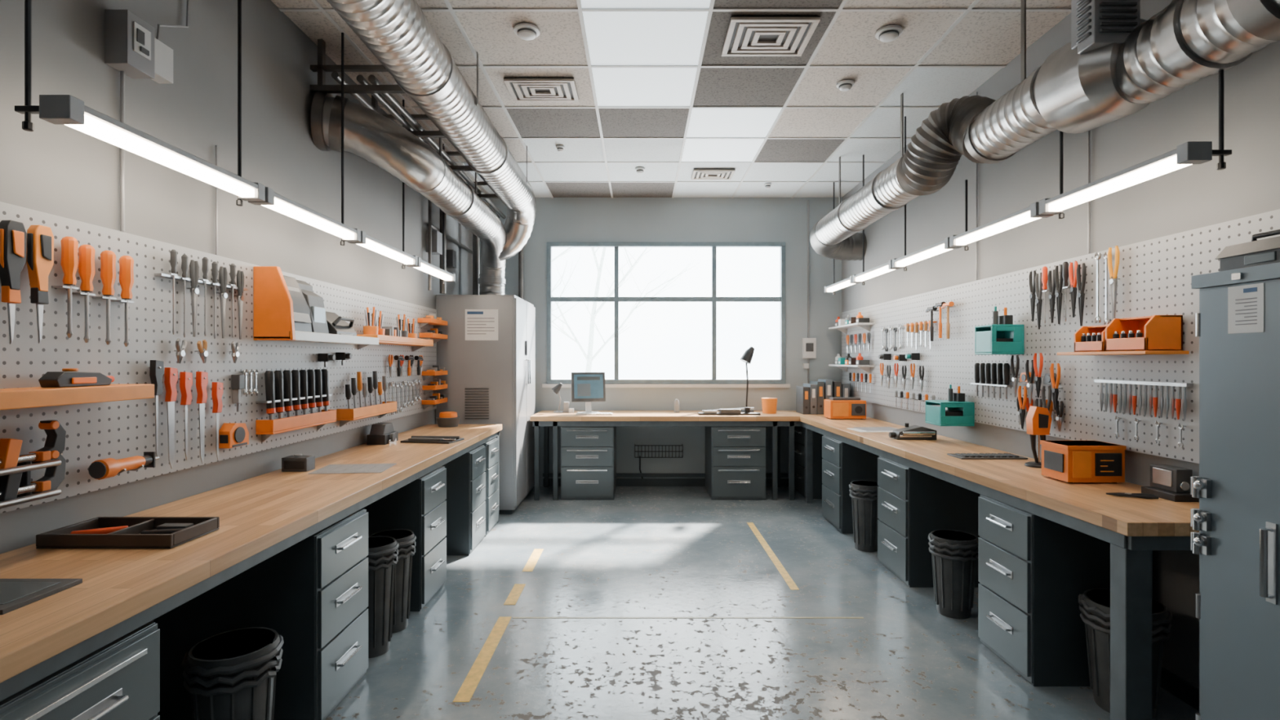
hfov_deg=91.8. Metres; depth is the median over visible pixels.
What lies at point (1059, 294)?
pliers
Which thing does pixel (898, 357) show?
power tool
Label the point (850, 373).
screwdriver
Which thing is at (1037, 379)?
pliers
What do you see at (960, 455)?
keyboard
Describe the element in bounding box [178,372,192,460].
file
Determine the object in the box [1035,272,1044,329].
pliers
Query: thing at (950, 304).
hammer
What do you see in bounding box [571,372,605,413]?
computer monitor
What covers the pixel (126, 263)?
screwdriver
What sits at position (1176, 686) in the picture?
baseboard
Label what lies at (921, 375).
pliers
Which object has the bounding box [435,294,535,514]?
storage cabinet
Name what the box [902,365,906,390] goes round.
pliers
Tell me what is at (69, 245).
screwdriver
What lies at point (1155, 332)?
bin
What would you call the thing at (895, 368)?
pliers
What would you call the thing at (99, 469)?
flashlight
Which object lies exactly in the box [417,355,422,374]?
pliers
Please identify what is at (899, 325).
wrench
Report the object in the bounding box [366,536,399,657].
trash bin
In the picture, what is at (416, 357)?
hammer
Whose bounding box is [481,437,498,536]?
base cabinet
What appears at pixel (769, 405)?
mug
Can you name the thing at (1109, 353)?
shelf
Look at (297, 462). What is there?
box
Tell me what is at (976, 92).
conduit
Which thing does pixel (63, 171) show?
wall
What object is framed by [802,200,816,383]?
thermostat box
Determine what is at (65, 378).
tool
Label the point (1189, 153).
tube light
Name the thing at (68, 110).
tube light
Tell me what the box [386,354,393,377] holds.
pliers
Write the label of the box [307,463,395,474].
cutting mat
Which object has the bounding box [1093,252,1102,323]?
wrench
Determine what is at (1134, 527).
workbench
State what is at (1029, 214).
tube light
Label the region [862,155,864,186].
rod
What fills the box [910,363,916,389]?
pliers
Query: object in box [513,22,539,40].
smoke detector
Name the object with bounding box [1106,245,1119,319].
pliers
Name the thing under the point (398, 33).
duct
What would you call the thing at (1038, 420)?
power tool
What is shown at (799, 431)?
base cabinet
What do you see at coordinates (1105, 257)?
wrench
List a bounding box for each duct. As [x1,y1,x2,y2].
[311,91,506,294]
[326,0,536,261]
[809,0,1279,260]
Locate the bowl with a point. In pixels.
(446, 419)
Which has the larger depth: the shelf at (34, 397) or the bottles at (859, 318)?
the bottles at (859, 318)
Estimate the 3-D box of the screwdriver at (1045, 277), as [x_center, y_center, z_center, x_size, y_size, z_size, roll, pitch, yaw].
[2.349,-0.375,3.584,0.048,0.330,0.039,0,0,0]
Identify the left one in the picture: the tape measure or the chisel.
the tape measure
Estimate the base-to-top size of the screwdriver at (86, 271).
0.340 m
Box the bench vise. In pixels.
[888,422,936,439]
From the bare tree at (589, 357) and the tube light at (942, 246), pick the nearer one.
the tube light at (942, 246)
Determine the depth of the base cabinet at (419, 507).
3.71 m
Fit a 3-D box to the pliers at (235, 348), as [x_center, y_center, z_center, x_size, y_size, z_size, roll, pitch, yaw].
[-1.929,-0.037,2.958,0.045,0.104,0.045,0,0,-41]
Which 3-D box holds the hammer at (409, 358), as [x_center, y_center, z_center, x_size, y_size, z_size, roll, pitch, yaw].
[-1.923,0.047,5.147,0.070,0.166,0.145,0,0,0]
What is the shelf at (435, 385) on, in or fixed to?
attached to the pegboard at (116, 429)
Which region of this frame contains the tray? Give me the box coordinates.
[35,516,219,548]
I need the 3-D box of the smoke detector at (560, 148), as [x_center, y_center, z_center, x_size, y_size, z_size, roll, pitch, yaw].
[-0.720,-1.903,5.600,0.080,0.045,0.080,0,0,0]
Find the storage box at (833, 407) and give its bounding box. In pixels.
[823,397,866,419]
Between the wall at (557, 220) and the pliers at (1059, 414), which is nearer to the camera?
the pliers at (1059, 414)
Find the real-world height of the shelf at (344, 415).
0.124 m
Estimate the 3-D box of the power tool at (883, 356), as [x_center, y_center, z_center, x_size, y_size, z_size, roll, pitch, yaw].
[2.323,-0.030,5.900,0.100,0.060,0.080,0,0,0]
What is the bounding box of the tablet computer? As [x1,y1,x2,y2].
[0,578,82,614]
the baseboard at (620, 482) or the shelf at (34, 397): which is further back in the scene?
the baseboard at (620, 482)
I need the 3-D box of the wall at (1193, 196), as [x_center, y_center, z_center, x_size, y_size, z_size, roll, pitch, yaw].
[2.475,-0.265,2.965,0.150,3.530,9.130,0,0,0]
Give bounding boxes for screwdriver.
[51,236,79,337]
[71,244,95,342]
[91,250,116,344]
[111,255,133,346]
[848,372,874,393]
[1041,266,1048,323]
[1062,261,1071,321]
[1093,379,1193,420]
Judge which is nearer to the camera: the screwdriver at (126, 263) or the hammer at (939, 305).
the screwdriver at (126, 263)
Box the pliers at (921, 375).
[919,365,925,392]
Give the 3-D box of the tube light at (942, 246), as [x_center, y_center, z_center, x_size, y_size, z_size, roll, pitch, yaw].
[2.068,-1.317,4.490,0.127,1.225,0.900,0,0,0]
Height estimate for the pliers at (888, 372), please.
0.222 m
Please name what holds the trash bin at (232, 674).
on the floor
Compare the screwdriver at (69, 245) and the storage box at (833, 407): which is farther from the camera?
the storage box at (833, 407)
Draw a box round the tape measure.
[218,422,248,448]
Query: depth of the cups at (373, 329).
4.58 m
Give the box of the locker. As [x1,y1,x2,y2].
[1191,262,1279,719]
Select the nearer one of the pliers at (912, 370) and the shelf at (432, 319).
the pliers at (912, 370)
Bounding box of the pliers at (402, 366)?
[400,355,404,376]
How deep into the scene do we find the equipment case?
2.01 m
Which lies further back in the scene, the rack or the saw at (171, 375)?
the rack
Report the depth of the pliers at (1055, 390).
3.48 m
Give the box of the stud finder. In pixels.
[231,374,244,412]
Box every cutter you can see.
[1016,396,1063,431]
[1106,492,1159,498]
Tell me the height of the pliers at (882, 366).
0.222 m
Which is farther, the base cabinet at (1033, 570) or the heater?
the base cabinet at (1033, 570)
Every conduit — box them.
[426,200,523,299]
[975,91,1090,280]
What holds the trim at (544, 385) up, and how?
attached to the wall at (557, 220)
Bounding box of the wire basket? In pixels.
[634,444,683,479]
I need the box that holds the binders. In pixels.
[795,378,849,414]
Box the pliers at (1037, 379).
[1033,352,1044,397]
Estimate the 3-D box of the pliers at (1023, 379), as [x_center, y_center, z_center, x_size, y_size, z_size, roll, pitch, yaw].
[2.347,0.247,3.788,0.052,0.345,0.089,0,0,0]
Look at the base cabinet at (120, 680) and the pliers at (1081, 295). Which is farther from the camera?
the pliers at (1081, 295)
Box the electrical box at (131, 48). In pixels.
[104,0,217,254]
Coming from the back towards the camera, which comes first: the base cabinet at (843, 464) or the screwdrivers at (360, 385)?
the base cabinet at (843, 464)
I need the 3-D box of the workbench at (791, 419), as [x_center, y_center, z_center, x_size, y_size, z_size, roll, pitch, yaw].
[0.614,1.050,6.989,3.567,0.900,0.777,0,0,0]
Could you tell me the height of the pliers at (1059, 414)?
0.172 m
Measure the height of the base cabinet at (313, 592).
0.790 m
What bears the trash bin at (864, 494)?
on the floor
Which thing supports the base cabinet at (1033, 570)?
on the floor
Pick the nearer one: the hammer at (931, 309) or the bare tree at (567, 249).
the hammer at (931, 309)
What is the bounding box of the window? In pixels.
[546,242,785,383]
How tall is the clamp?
0.240 m
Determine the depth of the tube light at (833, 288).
6.34 m
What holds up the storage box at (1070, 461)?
on the workbench at (1134, 527)
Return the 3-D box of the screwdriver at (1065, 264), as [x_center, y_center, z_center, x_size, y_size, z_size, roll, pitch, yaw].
[2.349,-0.375,3.410,0.048,0.330,0.039,0,0,0]
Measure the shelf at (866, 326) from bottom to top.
0.088 m
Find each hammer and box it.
[393,355,404,376]
[404,355,413,375]
[413,355,423,375]
[925,306,938,341]
[933,301,945,337]
[941,301,955,338]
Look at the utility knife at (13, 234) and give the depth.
1.89 m
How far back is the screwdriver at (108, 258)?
2.23 m
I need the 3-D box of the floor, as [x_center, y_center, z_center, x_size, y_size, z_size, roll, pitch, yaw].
[0.207,1.550,2.965,4.685,0.100,9.130,0,0,0]
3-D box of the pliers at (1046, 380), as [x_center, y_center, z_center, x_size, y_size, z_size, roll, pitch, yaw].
[2.347,0.242,3.563,0.052,0.335,0.089,0,0,0]
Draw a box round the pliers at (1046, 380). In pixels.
[1041,373,1057,413]
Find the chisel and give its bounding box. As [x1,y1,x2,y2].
[904,320,937,350]
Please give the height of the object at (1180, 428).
0.105 m
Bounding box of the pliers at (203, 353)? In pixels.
[194,339,208,363]
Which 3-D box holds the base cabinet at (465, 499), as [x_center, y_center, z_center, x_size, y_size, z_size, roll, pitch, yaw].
[-1.611,1.105,4.980,0.698,0.790,0.440,0,0,0]
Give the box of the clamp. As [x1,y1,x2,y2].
[0,420,66,508]
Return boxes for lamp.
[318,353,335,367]
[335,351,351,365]
[740,346,754,412]
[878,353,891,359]
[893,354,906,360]
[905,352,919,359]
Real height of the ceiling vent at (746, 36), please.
0.022 m
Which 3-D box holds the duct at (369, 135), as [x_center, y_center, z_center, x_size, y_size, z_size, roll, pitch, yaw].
[-1.680,-1.280,5.268,0.698,1.299,3.196,0,0,0]
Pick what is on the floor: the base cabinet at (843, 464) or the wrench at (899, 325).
the base cabinet at (843, 464)
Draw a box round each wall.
[0,0,472,622]
[480,197,841,485]
[841,0,1279,688]
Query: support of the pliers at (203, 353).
hanging from the pegboard at (116, 429)
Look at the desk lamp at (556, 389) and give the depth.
7.07 m
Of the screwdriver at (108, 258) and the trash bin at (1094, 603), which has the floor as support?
the trash bin at (1094, 603)
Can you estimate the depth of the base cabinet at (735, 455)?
6.63 m
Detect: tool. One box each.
[38,368,115,387]
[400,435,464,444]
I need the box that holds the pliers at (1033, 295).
[1028,270,1036,321]
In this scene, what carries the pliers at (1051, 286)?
hanging from the pegboard at (1154, 274)
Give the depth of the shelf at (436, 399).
5.67 m
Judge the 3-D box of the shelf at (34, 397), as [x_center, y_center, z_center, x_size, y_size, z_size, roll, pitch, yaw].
[-1.871,0.114,1.740,0.175,0.052,1.080,0,0,0]
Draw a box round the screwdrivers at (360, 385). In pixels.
[345,370,387,408]
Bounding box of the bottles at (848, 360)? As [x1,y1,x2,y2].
[835,353,869,364]
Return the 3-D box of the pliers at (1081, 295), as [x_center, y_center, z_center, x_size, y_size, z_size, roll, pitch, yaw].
[2.352,-0.345,3.294,0.042,0.331,0.062,0,0,0]
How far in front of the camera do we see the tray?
2.06 m
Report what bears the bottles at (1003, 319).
on the storage bin at (993, 339)
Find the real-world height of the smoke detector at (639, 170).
0.045 m
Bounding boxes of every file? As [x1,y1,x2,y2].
[148,360,164,456]
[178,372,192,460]
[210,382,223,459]
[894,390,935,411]
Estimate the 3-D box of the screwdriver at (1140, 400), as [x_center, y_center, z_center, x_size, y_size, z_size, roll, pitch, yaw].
[2.357,0.180,2.930,0.031,0.160,0.540,0,0,0]
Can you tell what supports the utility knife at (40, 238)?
attached to the pegboard at (116, 429)
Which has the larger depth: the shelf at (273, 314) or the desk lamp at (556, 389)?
the desk lamp at (556, 389)
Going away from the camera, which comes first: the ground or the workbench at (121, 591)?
the workbench at (121, 591)
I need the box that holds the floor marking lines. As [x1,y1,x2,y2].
[453,522,863,702]
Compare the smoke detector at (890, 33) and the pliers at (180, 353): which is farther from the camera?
the smoke detector at (890, 33)
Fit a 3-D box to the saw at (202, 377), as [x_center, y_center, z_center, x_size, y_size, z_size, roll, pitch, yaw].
[-1.935,0.255,2.731,0.046,0.409,0.046,0,0,0]
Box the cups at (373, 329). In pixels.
[363,306,417,337]
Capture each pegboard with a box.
[0,201,436,513]
[841,208,1279,463]
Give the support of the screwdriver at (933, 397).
attached to the pegboard at (1154, 274)
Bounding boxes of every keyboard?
[575,412,613,415]
[946,453,1027,459]
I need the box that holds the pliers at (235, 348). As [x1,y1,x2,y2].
[229,341,239,363]
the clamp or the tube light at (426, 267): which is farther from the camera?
the tube light at (426, 267)
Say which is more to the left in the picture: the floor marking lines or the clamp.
the clamp
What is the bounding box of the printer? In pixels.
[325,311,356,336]
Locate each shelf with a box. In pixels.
[0,383,154,409]
[253,266,378,345]
[255,409,336,442]
[336,401,396,426]
[356,334,433,351]
[417,314,447,328]
[419,328,447,343]
[421,365,447,380]
[421,393,447,409]
[422,379,447,395]
[828,322,874,334]
[828,364,874,373]
[1057,351,1189,355]
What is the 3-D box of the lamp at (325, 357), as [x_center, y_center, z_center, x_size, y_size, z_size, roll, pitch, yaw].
[-1.915,0.003,3.800,0.085,0.085,0.060,0,0,0]
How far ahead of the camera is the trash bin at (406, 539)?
3.43 m
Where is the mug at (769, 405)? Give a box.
[761,397,777,413]
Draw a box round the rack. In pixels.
[310,39,506,218]
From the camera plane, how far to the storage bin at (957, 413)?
4.40 m
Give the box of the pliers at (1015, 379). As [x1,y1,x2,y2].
[1010,355,1019,396]
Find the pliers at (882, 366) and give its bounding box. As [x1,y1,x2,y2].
[880,363,885,386]
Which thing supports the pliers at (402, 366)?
hanging from the pegboard at (116, 429)
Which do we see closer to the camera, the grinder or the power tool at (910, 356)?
the grinder
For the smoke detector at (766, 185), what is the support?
attached to the ceiling
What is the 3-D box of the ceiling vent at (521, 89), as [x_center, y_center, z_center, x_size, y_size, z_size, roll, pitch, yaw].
[-0.690,-1.914,4.400,0.480,0.022,0.340,0,0,0]
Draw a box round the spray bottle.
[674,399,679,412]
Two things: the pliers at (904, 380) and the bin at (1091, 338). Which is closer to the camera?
the bin at (1091, 338)
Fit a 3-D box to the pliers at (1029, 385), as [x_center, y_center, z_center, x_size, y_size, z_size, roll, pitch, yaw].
[2.333,0.129,3.710,0.061,0.262,0.061,0,0,45]
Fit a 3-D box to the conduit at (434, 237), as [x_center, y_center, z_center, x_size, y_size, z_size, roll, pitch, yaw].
[-1.677,-1.070,6.507,0.613,0.860,1.644,0,0,0]
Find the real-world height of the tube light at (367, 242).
1.255 m
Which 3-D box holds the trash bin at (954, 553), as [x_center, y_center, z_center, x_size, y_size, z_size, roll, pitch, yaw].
[1.861,1.270,3.680,0.281,0.460,0.281,0,0,0]
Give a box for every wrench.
[390,378,421,414]
[880,324,902,351]
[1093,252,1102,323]
[1102,252,1109,324]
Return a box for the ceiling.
[271,0,1071,198]
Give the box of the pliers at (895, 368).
[893,363,900,387]
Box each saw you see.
[163,367,177,468]
[194,371,208,463]
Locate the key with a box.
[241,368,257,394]
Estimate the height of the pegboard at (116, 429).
0.955 m
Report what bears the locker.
on the floor
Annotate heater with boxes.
[1071,0,1140,53]
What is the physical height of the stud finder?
0.180 m
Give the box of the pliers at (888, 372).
[886,364,892,388]
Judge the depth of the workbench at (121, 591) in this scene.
1.94 m
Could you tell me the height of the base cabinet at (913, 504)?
0.790 m
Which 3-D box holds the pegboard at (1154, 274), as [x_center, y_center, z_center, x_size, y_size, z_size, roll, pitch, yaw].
[2.385,-0.060,4.250,0.025,1.000,6.100,0,0,0]
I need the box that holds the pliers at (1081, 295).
[1076,262,1087,326]
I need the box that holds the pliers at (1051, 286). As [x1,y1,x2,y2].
[1048,269,1055,323]
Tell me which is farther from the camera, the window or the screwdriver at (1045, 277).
the window
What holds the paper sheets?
on the workbench at (1134, 527)
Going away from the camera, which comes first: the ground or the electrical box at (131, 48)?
the electrical box at (131, 48)
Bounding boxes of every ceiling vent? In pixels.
[503,77,578,101]
[691,168,735,179]
[721,16,820,56]
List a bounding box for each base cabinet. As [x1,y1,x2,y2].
[0,622,159,719]
[153,508,368,719]
[362,466,446,611]
[442,444,485,555]
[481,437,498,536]
[560,426,616,499]
[705,426,765,499]
[794,426,822,498]
[822,435,879,533]
[877,456,980,587]
[977,494,1152,686]
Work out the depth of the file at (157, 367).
2.47 m
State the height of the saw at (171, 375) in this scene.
0.419 m
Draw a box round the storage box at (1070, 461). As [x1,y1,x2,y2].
[1040,440,1126,483]
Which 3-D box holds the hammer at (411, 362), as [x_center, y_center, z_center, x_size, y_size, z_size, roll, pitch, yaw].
[-1.937,0.044,5.240,0.042,0.172,0.068,0,0,0]
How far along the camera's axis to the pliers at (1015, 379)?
3.85 m
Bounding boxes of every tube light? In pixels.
[14,0,265,206]
[248,32,360,245]
[347,99,417,269]
[407,143,455,284]
[824,258,860,294]
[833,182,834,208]
[852,229,902,284]
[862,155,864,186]
[892,115,960,271]
[949,179,1053,250]
[1039,69,1231,218]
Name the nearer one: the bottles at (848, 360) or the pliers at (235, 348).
the pliers at (235, 348)
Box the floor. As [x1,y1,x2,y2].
[324,485,1199,719]
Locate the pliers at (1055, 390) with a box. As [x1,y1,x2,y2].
[1049,363,1062,409]
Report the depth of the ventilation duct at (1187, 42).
2.81 m
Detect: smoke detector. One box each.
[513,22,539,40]
[555,145,564,152]
[635,167,644,173]
[764,183,771,188]
[836,80,854,91]
[875,25,902,42]
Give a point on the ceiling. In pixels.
(657, 92)
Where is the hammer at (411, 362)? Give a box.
[409,355,413,375]
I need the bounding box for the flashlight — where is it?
[88,451,159,479]
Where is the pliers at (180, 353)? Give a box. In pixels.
[173,338,186,363]
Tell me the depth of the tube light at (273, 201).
3.27 m
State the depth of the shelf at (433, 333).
5.64 m
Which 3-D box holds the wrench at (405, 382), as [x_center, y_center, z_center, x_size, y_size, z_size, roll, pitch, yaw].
[-1.944,0.297,5.157,0.028,0.265,0.644,0,0,0]
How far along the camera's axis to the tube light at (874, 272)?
5.45 m
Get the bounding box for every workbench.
[0,424,502,701]
[529,410,823,500]
[800,416,1199,719]
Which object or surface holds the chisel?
attached to the pegboard at (1154, 274)
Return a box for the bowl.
[435,411,460,427]
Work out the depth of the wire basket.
7.26 m
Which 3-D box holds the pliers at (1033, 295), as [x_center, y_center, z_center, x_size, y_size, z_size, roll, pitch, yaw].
[2.352,-0.381,3.700,0.042,0.301,0.062,0,0,0]
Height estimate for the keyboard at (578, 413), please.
0.018 m
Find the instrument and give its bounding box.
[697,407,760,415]
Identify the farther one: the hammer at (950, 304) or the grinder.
the hammer at (950, 304)
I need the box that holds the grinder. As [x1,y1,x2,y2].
[366,422,398,444]
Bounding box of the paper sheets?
[848,426,897,432]
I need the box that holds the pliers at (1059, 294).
[1054,264,1064,324]
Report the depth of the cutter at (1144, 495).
2.71 m
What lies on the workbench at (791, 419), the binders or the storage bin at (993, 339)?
the binders
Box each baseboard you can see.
[542,478,788,486]
[1160,666,1199,711]
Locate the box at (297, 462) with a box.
[281,453,315,471]
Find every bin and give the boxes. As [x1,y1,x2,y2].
[181,626,284,719]
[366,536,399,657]
[370,528,416,633]
[848,480,879,551]
[925,400,974,426]
[927,529,977,618]
[974,324,1024,354]
[1074,324,1108,351]
[1078,588,1172,719]
[1105,315,1182,351]
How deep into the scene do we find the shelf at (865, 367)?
6.40 m
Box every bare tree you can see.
[551,247,578,322]
[551,247,698,372]
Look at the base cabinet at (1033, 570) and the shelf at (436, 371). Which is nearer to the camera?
the base cabinet at (1033, 570)
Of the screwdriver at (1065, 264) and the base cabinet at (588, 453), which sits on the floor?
the base cabinet at (588, 453)
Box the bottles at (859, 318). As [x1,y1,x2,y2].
[835,311,869,326]
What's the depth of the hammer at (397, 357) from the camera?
4.90 m
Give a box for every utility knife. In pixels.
[0,220,26,344]
[26,225,53,343]
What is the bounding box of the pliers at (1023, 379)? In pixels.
[1017,372,1033,428]
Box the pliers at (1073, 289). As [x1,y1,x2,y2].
[1068,261,1078,317]
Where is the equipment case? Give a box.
[1214,229,1279,271]
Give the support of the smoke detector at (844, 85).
attached to the ceiling
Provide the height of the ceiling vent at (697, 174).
0.022 m
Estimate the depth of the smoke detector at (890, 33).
3.61 m
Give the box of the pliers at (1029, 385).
[1025,360,1035,403]
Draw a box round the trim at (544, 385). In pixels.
[542,383,790,387]
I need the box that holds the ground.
[551,378,780,379]
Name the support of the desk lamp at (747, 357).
on the workbench at (791, 419)
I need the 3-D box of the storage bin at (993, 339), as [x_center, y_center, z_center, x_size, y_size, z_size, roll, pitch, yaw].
[2.273,-0.128,3.930,0.200,0.185,0.200,0,0,0]
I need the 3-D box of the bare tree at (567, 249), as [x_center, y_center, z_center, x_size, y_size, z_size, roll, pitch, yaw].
[-4.129,-3.160,16.935,7.221,9.967,4.557,0,0,36]
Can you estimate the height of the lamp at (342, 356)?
0.085 m

